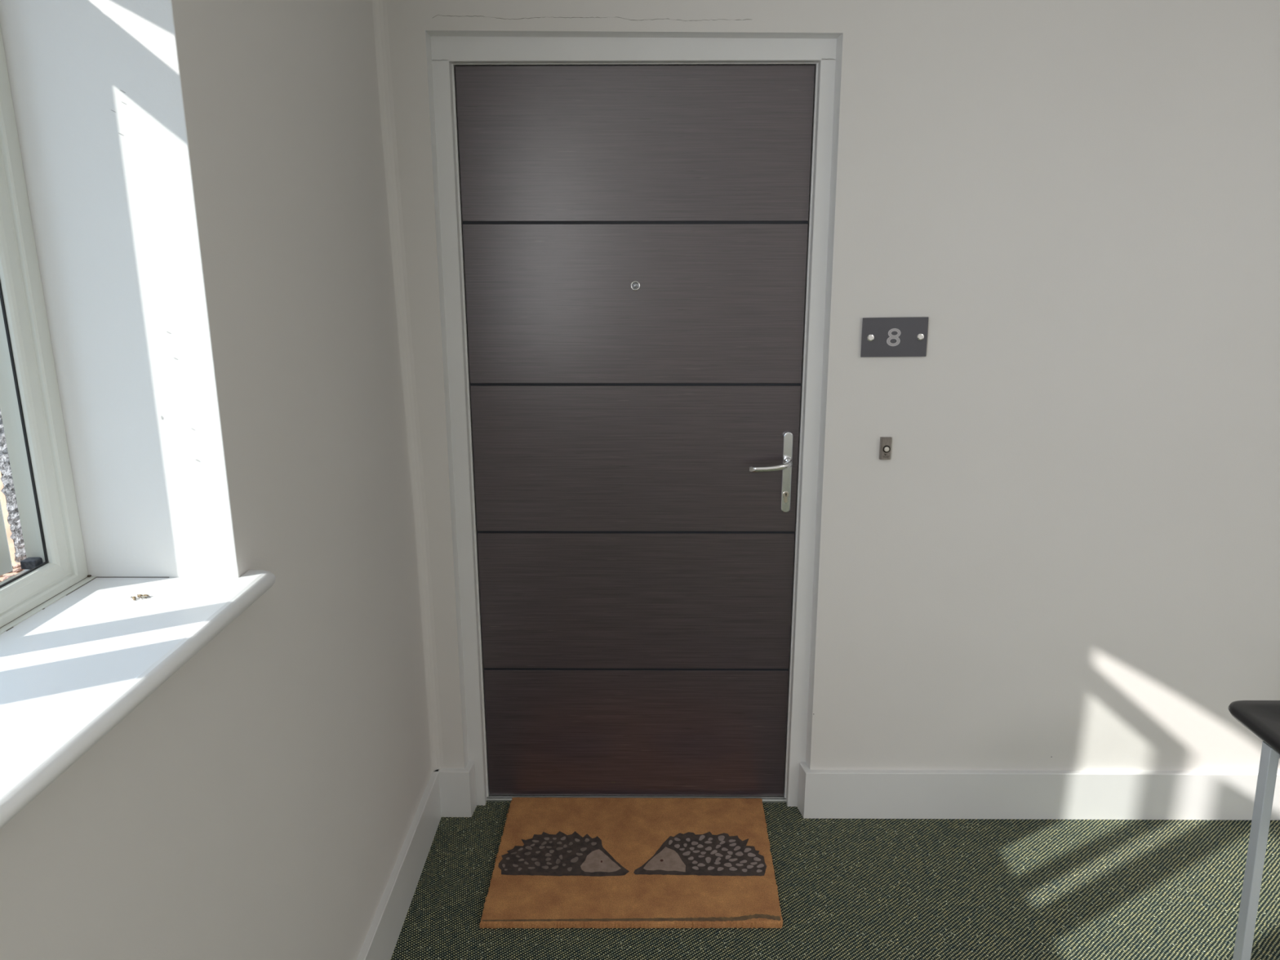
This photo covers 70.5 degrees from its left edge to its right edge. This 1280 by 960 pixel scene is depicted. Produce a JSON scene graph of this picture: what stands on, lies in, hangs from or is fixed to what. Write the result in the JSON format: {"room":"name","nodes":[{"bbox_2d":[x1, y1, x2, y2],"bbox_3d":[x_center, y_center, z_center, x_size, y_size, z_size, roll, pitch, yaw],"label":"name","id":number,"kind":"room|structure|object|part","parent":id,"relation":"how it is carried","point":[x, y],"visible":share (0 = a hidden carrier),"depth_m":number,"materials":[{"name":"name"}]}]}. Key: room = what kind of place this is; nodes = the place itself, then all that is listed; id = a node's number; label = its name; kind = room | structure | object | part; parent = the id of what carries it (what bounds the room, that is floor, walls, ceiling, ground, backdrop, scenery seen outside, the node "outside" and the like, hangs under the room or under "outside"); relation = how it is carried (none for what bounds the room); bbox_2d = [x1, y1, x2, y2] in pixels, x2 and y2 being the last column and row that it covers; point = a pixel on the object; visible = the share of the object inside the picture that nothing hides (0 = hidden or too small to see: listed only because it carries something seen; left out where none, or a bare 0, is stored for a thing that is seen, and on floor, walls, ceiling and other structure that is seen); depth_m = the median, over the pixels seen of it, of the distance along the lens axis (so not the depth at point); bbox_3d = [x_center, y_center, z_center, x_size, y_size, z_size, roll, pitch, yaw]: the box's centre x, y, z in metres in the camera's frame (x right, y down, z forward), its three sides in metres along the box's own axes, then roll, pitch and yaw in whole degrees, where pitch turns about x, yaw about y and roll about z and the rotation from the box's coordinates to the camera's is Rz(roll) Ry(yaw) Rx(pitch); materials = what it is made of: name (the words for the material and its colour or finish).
{"room":"apartment building hallway","nodes":[
{"label":"apartment building hallway","id":0,"kind":"room"},
{"bbox_2d":[0,409,26,582],"bbox_3d":[-0.950,0.421,-0.432,0.082,3.800,7.100,0,14,0],"label":"wall","id":1,"kind":"structure","parent":0,"point":[7,494],"depth_m":1.38,"materials":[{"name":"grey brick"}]},
{"bbox_2d":[0,564,22,582],"bbox_3d":[-0.936,0.167,1.239,0.084,0.006,0.305,0,14,0],"label":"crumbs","id":2,"kind":"object","parent":1,"relation":"on","point":[16,565],"visible":0.16,"depth_m":1.36,"materials":[{"name":"beige food"}]},
{"bbox_2d":[0,0,431,959],"bbox_3d":[-0.761,0.403,-0.013,0.291,2.492,4.925,0,14,0],"label":"wall","id":3,"kind":"structure","parent":0,"point":[205,180],"depth_m":1.36,"materials":[{"name":"paint"}]},
{"bbox_2d":[0,24,275,828],"bbox_3d":[-0.809,-0.308,0.789,0.483,1.225,0.990,0,14,0],"label":"window","id":4,"kind":"structure","parent":3,"relation":"in","point":[78,654],"depth_m":1.22,"materials":[{"name":"beige plastic"}]},
{"bbox_3d":[-0.969,-0.270,1.036,0.040,0.916,0.357,3,15,13],"label":"casement sash","id":5,"kind":"part","parent":4,"relation":"part of","materials":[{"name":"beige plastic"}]},
{"bbox_3d":[-0.865,-0.317,0.792,0.058,1.209,0.890,0,14,0],"label":"frame","id":6,"kind":"part","parent":4,"relation":"part of","materials":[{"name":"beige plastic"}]},
{"bbox_3d":[-0.702,0.272,0.936,0.269,0.028,0.990,0,14,0],"label":"sill","id":7,"kind":"part","parent":4,"relation":"part of","materials":[{"name":"white paint"}]},
{"bbox_2d":[130,594,150,599],"bbox_3d":[-0.710,0.165,1.288,0.022,0.005,0.021,-13,19,-41],"label":"insect","id":8,"kind":"object","parent":4,"relation":"on","point":[134,597],"visible":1,"depth_m":1.29,"materials":[{"name":"brown"}]},
{"bbox_2d":[356,768,441,959],"bbox_3d":[-0.608,1.524,0.271,0.022,0.159,4.925,0,14,0],"label":"baseboard","id":9,"kind":"structure","parent":3,"relation":"attached to","point":[380,943],"depth_m":2.25,"materials":[{"name":"white paint"}]},
{"bbox_2d":[371,0,1279,773],"bbox_3d":[1.329,-0.205,2.369,3.917,2.492,0.081,0,14,0],"label":"wall","id":10,"kind":"structure","parent":0,"point":[1064,553],"depth_m":2.34,"materials":[{"name":"paint"}]},
{"bbox_2d":[430,35,836,806],"bbox_3d":[-0.012,-0.059,2.475,1.000,2.129,0.115,0,14,0],"label":"door","id":11,"kind":"structure","parent":10,"relation":"in","point":[634,231],"depth_m":2.44,"materials":[{"name":"brown wood"}]},
{"bbox_3d":[0.358,-0.037,2.435,0.128,0.029,0.043,-5,15,-19],"label":"lever","id":12,"kind":"part","parent":11,"relation":"part of","materials":[{"name":"silver metal"}]},
{"bbox_3d":[0.402,-0.021,2.484,0.027,0.228,0.011,0,14,0],"label":"handle","id":13,"kind":"part","parent":11,"relation":"part of","materials":[{"name":"metal"}]},
{"bbox_2d":[435,760,1279,820],"bbox_3d":[1.344,0.916,2.654,3.888,0.159,0.058,0,14,0],"label":"baseboard","id":14,"kind":"structure","parent":10,"relation":"attached to","point":[822,793],"depth_m":2.63,"materials":[{"name":"white wood"}]},
{"bbox_2d":[879,436,891,459],"bbox_3d":[0.646,-0.082,2.383,0.027,0.059,0.024,0,14,0],"label":"doorbell","id":15,"kind":"object","parent":10,"relation":"attached to","point":[885,442],"visible":1,"depth_m":2.38,"materials":[{"name":"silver metal"}]},
{"bbox_2d":[860,316,928,356],"bbox_3d":[0.649,-0.365,2.314,0.168,0.101,0.017,0,14,0],"label":"number plate","id":16,"kind":"object","parent":10,"relation":"attached to","point":[881,336],"visible":1,"depth_m":2.31,"materials":[{"name":"grey plastic"}]},
{"bbox_2d":[391,801,1279,959],"bbox_3d":[1.311,1.630,0.333,3.920,0.100,5.020,0,14,0],"label":"floor","id":17,"kind":"structure","parent":0,"point":[849,889],"depth_m":2.32,"materials":[{"name":"green carpet"}]},
{"bbox_2d":[480,797,782,928],"bbox_3d":[-0.014,1.026,2.469,0.756,0.020,0.525,0,14,0],"label":"doormat","id":18,"kind":"object","parent":17,"relation":"on","point":[584,863],"visible":1,"depth_m":2.42,"materials":[{"name":"brown fabric"}]},
{"bbox_2d":[497,831,629,876],"bbox_3d":[-0.203,1.016,2.470,0.351,0.001,0.190,0,14,0],"label":"print","id":19,"kind":"object","parent":18,"relation":"on","point":[521,853],"depth_m":2.46,"materials":[{"name":"brown"}]},
{"bbox_2d":[633,831,766,875],"bbox_3d":[0.161,1.016,2.470,0.355,0.001,0.188,0,14,0],"label":"print","id":20,"kind":"object","parent":18,"relation":"on","point":[655,853],"depth_m":2.47,"materials":[{"name":"brown"}]},
{"bbox_2d":[1227,700,1279,959],"bbox_3d":[1.446,0.850,1.830,0.394,0.672,0.428,0,14,0],"label":"table","id":21,"kind":"object","parent":17,"relation":"on","point":[1261,718],"visible":1,"depth_m":1.87,"materials":[{"name":"black plastic"}]},
{"bbox_3d":[1.445,0.541,1.751,0.394,0.034,0.428,0,14,0],"label":"seat","id":22,"kind":"part","parent":21,"relation":"part of","materials":[{"name":"black plastic"}]}
]}

